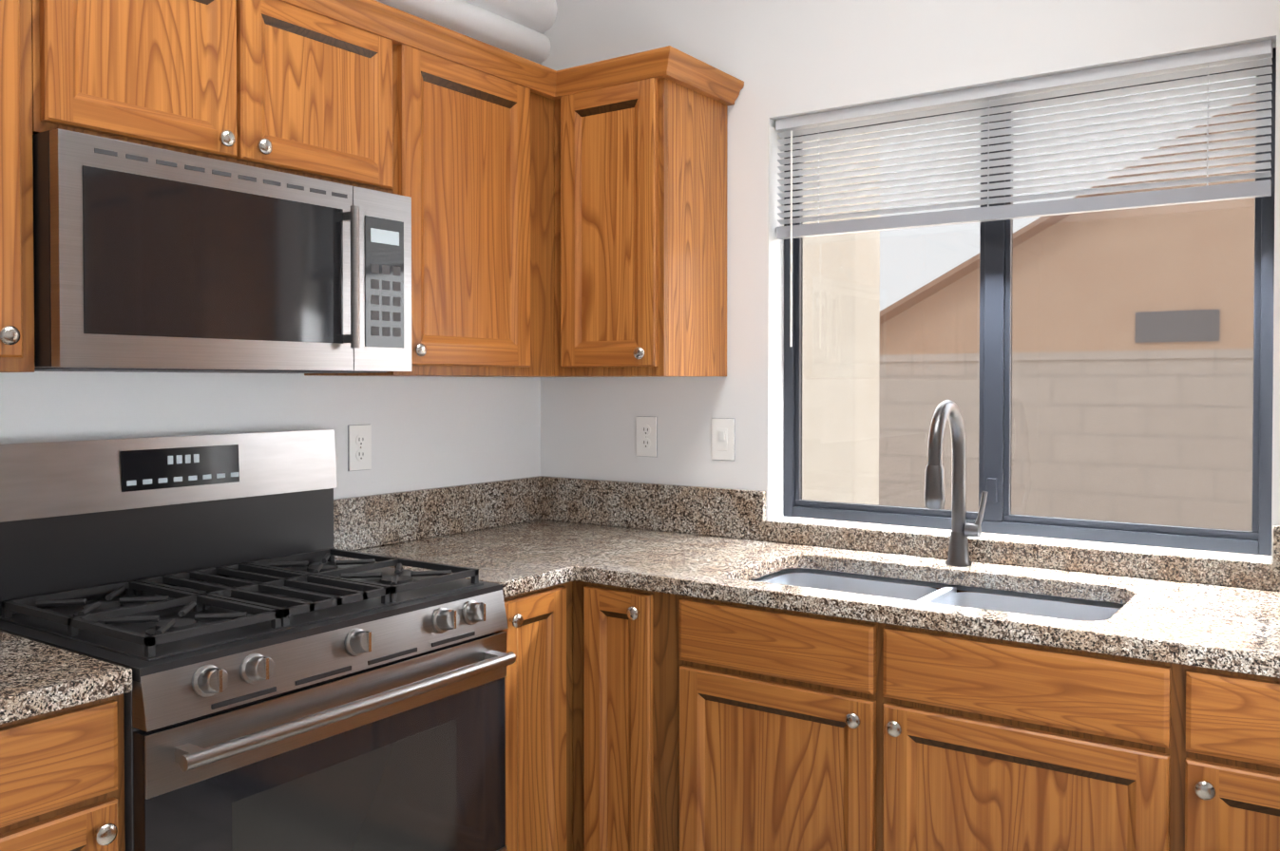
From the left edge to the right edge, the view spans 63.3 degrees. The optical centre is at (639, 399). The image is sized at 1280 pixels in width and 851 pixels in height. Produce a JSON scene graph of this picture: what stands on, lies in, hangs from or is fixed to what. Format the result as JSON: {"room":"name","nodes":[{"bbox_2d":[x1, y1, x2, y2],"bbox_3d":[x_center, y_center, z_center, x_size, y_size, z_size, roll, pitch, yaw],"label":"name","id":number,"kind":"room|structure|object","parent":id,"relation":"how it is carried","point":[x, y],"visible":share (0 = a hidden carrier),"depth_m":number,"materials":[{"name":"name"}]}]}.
{"room":"kitchen","nodes":[
{"label":"kitchen","id":0,"kind":"room"},
{"bbox_2d":[0,0,556,499],"bbox_3d":[-2.233,-0.964,0.920,0.521,4.600,6.150,1,1,35],"label":"wall","id":1,"kind":"structure","parent":0,"point":[433,431],"depth_m":2.77,"materials":[{"name":"white paint"}]},
{"bbox_2d":[0,0,53,372],"bbox_3d":[-1.352,-0.455,1.553,0.345,0.825,0.702,1,1,35],"label":"upper cabinet","id":2,"kind":"object","parent":1,"relation":"attached to","point":[26,59],"depth_m":1.72,"materials":[{"name":"brown wood"}]},
{"bbox_2d":[49,0,406,196],"bbox_3d":[-0.925,-0.668,2.163,0.345,0.418,0.790,1,1,35],"label":"upper cabinet","id":3,"kind":"object","parent":1,"relation":"attached to","point":[310,88],"depth_m":2.07,"materials":[{"name":"brown wood"}]},
{"bbox_2d":[32,128,411,373],"bbox_3d":[-0.888,-0.255,2.139,0.440,0.398,0.777,1,1,35],"label":"microwave","id":4,"kind":"object","parent":3,"relation":"attached to","point":[146,258],"visible":1,"depth_m":1.94,"materials":[{"name":"silver metal"}]},
{"bbox_2d":[347,424,371,471],"bbox_3d":[-0.739,0.128,2.743,0.008,0.121,0.075,1,1,35],"label":"electrical outlet","id":5,"kind":"object","parent":1,"relation":"attached to","point":[359,447],"visible":1,"depth_m":2.74,"materials":[{"name":"grey plastic"}]},
{"bbox_2d":[304,13,554,377],"bbox_3d":[-0.438,-0.476,2.865,0.345,0.825,0.911,1,1,35],"label":"upper cabinet","id":6,"kind":"object","parent":1,"relation":"attached to","point":[481,116],"depth_m":2.62,"materials":[{"name":"brown wood"}]},
{"bbox_2d":[539,0,1279,563],"bbox_3d":[0.831,-0.990,2.625,3.600,4.600,0.150,1,1,35],"label":"wall","id":7,"kind":"structure","parent":0,"point":[781,59],"depth_m":2.89,"materials":[{"name":"white paint"}]},
{"bbox_2d":[554,45,733,377],"bbox_3d":[0.000,-0.476,2.905,0.364,0.825,0.345,1,1,35],"label":"upper cabinet","id":8,"kind":"object","parent":7,"relation":"attached to","point":[568,222],"depth_m":2.77,"materials":[{"name":"brown wood"}]},
{"bbox_2d":[636,416,657,457],"bbox_3d":[0.019,0.113,3.110,0.075,0.121,0.008,1,1,35],"label":"electrical outlet","id":9,"kind":"object","parent":7,"relation":"attached to","point":[646,436],"visible":1,"depth_m":3.10,"materials":[{"name":"grey plastic"}]},
{"bbox_2d":[711,418,734,460],"bbox_3d":[0.235,0.115,2.957,0.075,0.121,0.012,1,1,35],"label":"light switch","id":10,"kind":"object","parent":7,"relation":"attached to","point":[722,439],"visible":1,"depth_m":2.95,"materials":[{"name":"grey plastic"}]},
{"bbox_2d":[769,516,1271,563],"bbox_3d":[0.872,0.347,2.579,1.194,0.012,0.087,1,1,35],"label":"window sill","id":11,"kind":"structure","parent":7,"relation":"attached to","point":[1225,556],"depth_m":2.49,"materials":[{"name":"white"}]},
{"bbox_2d":[783,47,1276,555],"bbox_3d":[0.908,-0.216,2.621,1.194,1.110,0.057,1,1,35],"label":"window","id":12,"kind":"structure","parent":7,"relation":"in","point":[1103,376],"depth_m":2.56,"materials":[{"name":"black metal"}]},
{"bbox_2d":[775,39,1272,346],"bbox_3d":[0.868,-0.454,2.561,1.176,0.630,0.045,1,1,35],"label":"window blinds","id":13,"kind":"object","parent":12,"relation":"attached to","point":[1243,56],"visible":0.94,"depth_m":2.49,"materials":[{"name":"grey plastic"}]},
{"bbox_3d":[-0.947,1.379,0.152,3.650,0.060,6.300,1,1,35],"label":"floor","id":14,"kind":"structure","parent":0,"visible":0},
{"bbox_2d":[0,694,125,850],"bbox_3d":[-1.236,0.889,1.494,0.624,0.876,0.695,1,1,35],"label":"base cabinet","id":15,"kind":"object","parent":14,"relation":"on","point":[62,780],"visible":0.88,"depth_m":1.50,"materials":[{"name":"brown wood"}]},
{"bbox_2d":[0,630,132,725],"bbox_3d":[-1.490,0.369,1.118,0.634,0.173,1.590,1,1,35],"label":"countertop","id":16,"kind":"structure","parent":15,"relation":"on","point":[37,678],"depth_m":1.55,"materials":[{"name":"stone"}]},
{"bbox_2d":[0,429,515,850],"bbox_3d":[-0.753,0.700,2.080,0.682,1.235,0.815,1,1,35],"label":"range","id":17,"kind":"object","parent":14,"relation":"on","point":[296,686],"visible":1,"depth_m":2.00,"materials":[{"name":"silver metal"}]},
{"bbox_2d":[501,573,1279,850],"bbox_3d":[0.896,0.882,1.973,2.404,0.876,0.882,1,1,35],"label":"base cabinet","id":18,"kind":"object","parent":14,"relation":"on","point":[640,720],"visible":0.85,"depth_m":1.81,"materials":[{"name":"brown wood"}]},
{"bbox_2d":[333,487,584,598],"bbox_3d":[-0.489,0.347,2.551,0.638,0.173,0.260,1,1,35],"label":"countertop","id":19,"kind":"structure","parent":18,"relation":"on","point":[514,537],"depth_m":2.82,"materials":[{"name":"stone"}]},
{"bbox_2d":[444,476,1279,678],"bbox_3d":[0.450,0.349,2.436,2.310,0.173,0.625,1,1,35],"label":"countertop","id":20,"kind":"structure","parent":18,"relation":"on","point":[695,542],"depth_m":2.37,"materials":[{"name":"stone"}]},
{"bbox_2d":[752,569,1124,621],"bbox_3d":[0.618,0.539,2.277,0.861,0.200,0.439,1,1,35],"label":"sink","id":21,"kind":"object","parent":20,"relation":"in","point":[949,595],"visible":0.1,"depth_m":2.41,"materials":[{"name":"silver metal"}]},
{"bbox_2d":[924,400,987,567],"bbox_3d":[0.735,0.201,2.415,0.100,0.396,0.223,1,1,35],"label":"faucet","id":22,"kind":"object","parent":20,"relation":"on","point":[962,531],"visible":1,"depth_m":2.46,"materials":[{"name":"silver metal"}]},
{"label":"outside","id":23,"kind":"structure","parent":0,"visible":0},
{"bbox_3d":[13.207,1.116,18.418,55.000,0.060,39.840,1,1,35],"label":"ground","id":24,"kind":"structure","parent":23,"visible":0},
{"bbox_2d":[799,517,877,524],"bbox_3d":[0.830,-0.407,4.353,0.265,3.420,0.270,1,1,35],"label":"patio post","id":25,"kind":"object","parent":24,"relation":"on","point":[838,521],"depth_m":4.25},
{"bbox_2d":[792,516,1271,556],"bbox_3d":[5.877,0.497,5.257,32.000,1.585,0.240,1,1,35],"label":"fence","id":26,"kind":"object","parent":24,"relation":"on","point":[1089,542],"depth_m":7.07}
]}

